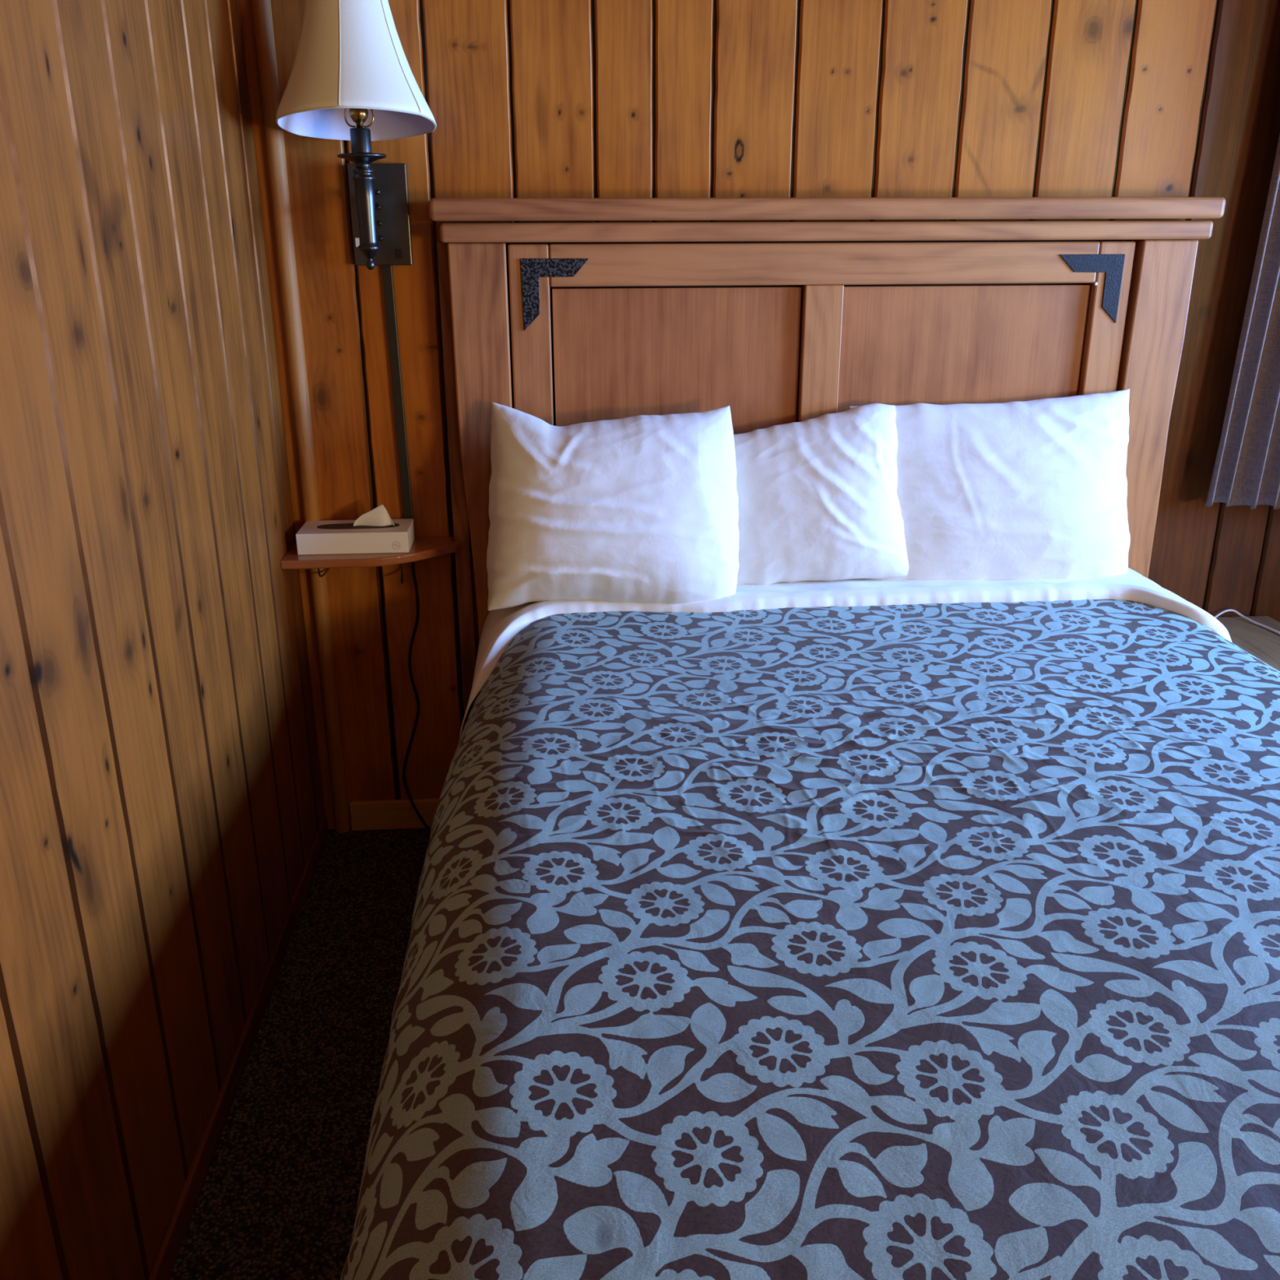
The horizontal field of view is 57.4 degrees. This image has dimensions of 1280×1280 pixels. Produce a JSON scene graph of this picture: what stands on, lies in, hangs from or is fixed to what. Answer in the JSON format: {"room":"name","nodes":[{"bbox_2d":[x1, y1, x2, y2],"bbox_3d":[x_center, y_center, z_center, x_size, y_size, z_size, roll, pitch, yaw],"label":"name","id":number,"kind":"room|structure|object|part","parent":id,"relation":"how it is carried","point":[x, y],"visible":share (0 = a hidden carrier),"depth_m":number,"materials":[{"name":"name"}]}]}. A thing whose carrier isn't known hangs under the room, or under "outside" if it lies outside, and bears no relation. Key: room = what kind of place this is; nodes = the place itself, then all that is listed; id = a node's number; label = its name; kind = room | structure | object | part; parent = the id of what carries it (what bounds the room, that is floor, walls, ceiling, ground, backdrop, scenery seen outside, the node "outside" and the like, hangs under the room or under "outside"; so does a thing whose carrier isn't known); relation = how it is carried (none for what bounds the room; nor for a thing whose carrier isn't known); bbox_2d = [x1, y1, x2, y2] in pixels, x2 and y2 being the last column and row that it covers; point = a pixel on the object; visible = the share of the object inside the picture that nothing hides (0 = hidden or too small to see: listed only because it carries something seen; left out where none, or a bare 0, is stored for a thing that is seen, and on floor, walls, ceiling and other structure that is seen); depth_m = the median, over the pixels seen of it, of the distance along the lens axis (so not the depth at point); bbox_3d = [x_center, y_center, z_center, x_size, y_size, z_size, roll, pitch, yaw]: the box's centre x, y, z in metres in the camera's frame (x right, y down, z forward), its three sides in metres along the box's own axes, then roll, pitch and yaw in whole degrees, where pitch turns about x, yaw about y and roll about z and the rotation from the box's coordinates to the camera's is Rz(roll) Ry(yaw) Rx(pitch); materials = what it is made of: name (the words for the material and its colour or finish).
{"room":"hotel room","nodes":[
{"label":"hotel room","id":0,"kind":"room"},
{"bbox_2d":[0,0,324,1279],"bbox_3d":[-0.656,0.115,0.415,0.051,2.420,4.600,-2,20,-4],"label":"wall","id":1,"kind":"structure","parent":0,"point":[162,811],"depth_m":1.66,"materials":[{"name":"brown wood"}]},
{"bbox_2d":[147,816,328,1279],"bbox_3d":[-0.622,1.234,0.799,0.010,0.055,4.566,-2,20,-4],"label":"baseboard","id":2,"kind":"structure","parent":1,"relation":"attached to","point":[166,1259],"depth_m":2.05,"materials":[{"name":"brown wood"}]},
{"bbox_2d":[168,827,431,1279],"bbox_3d":[1.032,1.236,0.948,3.430,0.060,4.700,-2,20,-4],"label":"floor","id":3,"kind":"structure","parent":0,"point":[277,1199],"depth_m":2.10,"materials":[{"name":"carpet"}]},
{"bbox_2d":[1215,615,1279,671],"bbox_3d":[1.449,0.261,2.823,0.321,0.512,0.463,-2,20,-4],"label":"nightstand","id":4,"kind":"object","parent":3,"relation":"on","point":[1261,642],"visible":0.09,"depth_m":2.82,"materials":[{"name":"brown wood"}]},
{"bbox_2d":[1213,608,1279,634],"bbox_3d":[1.514,-0.013,2.796,0.091,0.021,0.330,-6,20,-16],"label":"power cord","id":5,"kind":"object","parent":4,"relation":"on","point":[1228,610],"visible":0.93,"depth_m":2.92,"materials":[{"name":"white plastic"}]},
{"bbox_2d":[239,0,1279,829],"bbox_3d":[0.829,-0.711,2.712,3.385,2.420,0.051,-2,20,-4],"label":"wall","id":6,"kind":"structure","parent":0,"point":[526,99],"depth_m":2.53,"materials":[{"name":"brown wood"}]},
{"bbox_2d":[250,0,351,832],"bbox_3d":[-0.760,-0.654,2.570,0.038,2.420,0.022,-2,20,-4],"label":"trim","id":7,"kind":"structure","parent":6,"relation":"attached to","point":[261,10],"depth_m":2.58,"materials":[{"name":"brown wood"}]},
{"bbox_2d":[275,0,436,269],"bbox_3d":[-0.554,-1.023,2.294,0.305,0.567,0.314,-2,20,-4],"label":"wall lamp","id":8,"kind":"object","parent":6,"relation":"attached to","point":[352,78],"visible":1,"depth_m":2.22,"materials":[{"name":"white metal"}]},
{"bbox_3d":[-0.555,-1.141,2.252,0.304,0.314,0.311,-2,20,-4],"label":"lamp shade","id":9,"kind":"part","parent":8,"relation":"part of","materials":[{"name":"beige fabric"}]},
{"bbox_2d":[349,107,368,128],"bbox_3d":[-0.551,-1.035,2.292,0.037,0.062,0.037,-2,20,-4],"label":"socket","id":10,"kind":"object","parent":8,"relation":"attached to","point":[359,116],"depth_m":2.28,"materials":[{"name":"gold metal"}]},
{"bbox_2d":[395,249,402,258],"bbox_3d":[-0.515,-0.827,2.505,0.013,0.018,0.005,-2,20,-4],"label":"rocker switch","id":11,"kind":"object","parent":8,"relation":"attached to","point":[398,252],"depth_m":2.50,"materials":[{"name":"black plastic"}]},
{"bbox_2d":[280,536,460,583],"bbox_3d":[-0.603,-0.167,2.668,0.382,0.088,0.188,-2,20,-4],"label":"corner shelf","id":12,"kind":"object","parent":6,"relation":"attached to","point":[422,548],"visible":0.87,"depth_m":2.59,"materials":[{"name":"brown wood"}]},
{"bbox_2d":[295,504,414,555],"bbox_3d":[-0.642,-0.258,2.646,0.244,0.096,0.126,-2,20,-4],"label":"tissue box","id":13,"kind":"object","parent":12,"relation":"on","point":[374,531],"visible":1,"depth_m":2.60,"materials":[{"name":"white cardboard"}]},
{"bbox_2d":[402,561,431,830],"bbox_3d":[-0.490,0.140,2.835,0.213,0.740,0.032,6,21,17],"label":"power cord","id":14,"kind":"object","parent":12,"relation":"hanging from","point":[416,811],"visible":0.85,"depth_m":2.86,"materials":[{"name":"black plastic"}]},
{"bbox_2d":[349,798,439,831],"bbox_3d":[-0.451,0.439,2.987,0.566,0.078,0.015,-2,20,-4],"label":"baseboard","id":15,"kind":"structure","parent":6,"relation":"attached to","point":[381,814],"depth_m":2.97,"materials":[{"name":"brown wood"}]},
{"bbox_2d":[381,265,415,535],"bbox_3d":[-0.543,-0.527,2.636,0.030,0.607,0.014,-2,20,-4],"label":"channel","id":16,"kind":"object","parent":6,"relation":"attached to","point":[387,270],"visible":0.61,"depth_m":2.62,"materials":[{"name":"plastic"}]},
{"bbox_2d":[428,196,1225,714],"bbox_3d":[0.411,-0.255,2.743,1.697,1.463,0.113,-2,20,-4],"label":"headboard","id":17,"kind":"object","parent":6,"relation":"attached to","point":[553,323],"visible":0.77,"depth_m":2.58,"materials":[{"name":"brown wood"}]},
{"bbox_3d":[-0.415,-0.205,2.741,0.035,1.376,0.028,-2,20,-4],"label":"rail","id":18,"kind":"part","parent":17,"relation":"part of","materials":[{"name":"brown wood"}]},
{"bbox_3d":[-0.345,-0.199,2.725,0.122,1.376,0.073,-2,20,-4],"label":"post","id":19,"kind":"part","parent":17,"relation":"part of","materials":[{"name":"brown wood"}]},
{"bbox_3d":[0.083,-0.292,2.735,0.547,1.020,0.032,-2,20,-4],"label":"panel","id":20,"kind":"part","parent":17,"relation":"part of","materials":[{"name":"brown wood"}]},
{"bbox_3d":[0.406,-0.824,2.562,1.206,0.087,0.055,-2,20,-4],"label":"rail","id":21,"kind":"part","parent":17,"relation":"part of","materials":[{"name":"brown wood"}]},
{"bbox_3d":[0.412,-0.884,2.529,1.669,0.039,0.093,-2,20,-4],"label":"moulding","id":22,"kind":"part","parent":17,"relation":"part of","materials":[{"name":"brown wood"}]},
{"bbox_3d":[0.728,-0.310,2.779,0.558,1.020,0.032,-2,20,-4],"label":"panel","id":23,"kind":"part","parent":17,"relation":"part of","materials":[{"name":"brown wood"}]},
{"bbox_3d":[1.162,-0.241,2.828,0.132,1.376,0.073,-2,20,-4],"label":"post","id":24,"kind":"part","parent":17,"relation":"part of","materials":[{"name":"brown wood"}]},
{"bbox_3d":[1.652,-1.582,2.393,0.700,0.020,0.095,-2,20,-4],"label":"curtain rod","id":25,"kind":"object","parent":6,"relation":"attached to","visible":0},
{"bbox_2d":[1205,133,1279,509],"bbox_3d":[1.630,-0.927,2.580,0.597,1.369,0.062,-2,20,-4],"label":"curtain","id":26,"kind":"object","parent":25,"relation":"hanging from","point":[1246,469],"visible":1,"depth_m":2.69,"materials":[{"name":"grey fabric"}]},
{"bbox_2d":[339,599,1279,1279],"bbox_3d":[0.493,0.516,1.831,1.693,0.651,1.976,-2,20,-4],"label":"bedspread","id":27,"kind":"object","parent":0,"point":[928,941],"visible":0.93,"depth_m":1.33,"materials":[{"name":"fabric"}]},
{"bbox_2d":[459,567,1231,737],"bbox_3d":[0.460,0.146,2.603,1.673,0.515,0.501,-2,20,-4],"label":"sheet","id":28,"kind":"object","parent":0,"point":[500,627],"visible":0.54,"depth_m":2.55,"materials":[{"name":"white fabric"}]},
{"bbox_2d":[486,402,739,610],"bbox_3d":[-0.057,-0.280,2.508,0.549,0.432,0.223,-2,20,-4],"label":"pillow","id":29,"kind":"object","parent":28,"relation":"on","point":[637,508],"visible":0.98,"depth_m":2.45,"materials":[{"name":"white fabric"}]},
{"bbox_2d":[733,403,908,585],"bbox_3d":[0.360,-0.310,2.607,0.523,0.407,0.179,-2,20,-4],"label":"pillow","id":30,"kind":"object","parent":28,"relation":"on","point":[819,500],"visible":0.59,"depth_m":2.56,"materials":[{"name":"white fabric"}]},
{"bbox_2d":[848,388,1130,580],"bbox_3d":[0.801,-0.331,2.644,0.649,0.441,0.164,-2,20,-4],"label":"pillow","id":31,"kind":"object","parent":28,"relation":"on","point":[1033,489],"visible":0.7,"depth_m":2.60,"materials":[{"name":"white fabric"}]}
]}

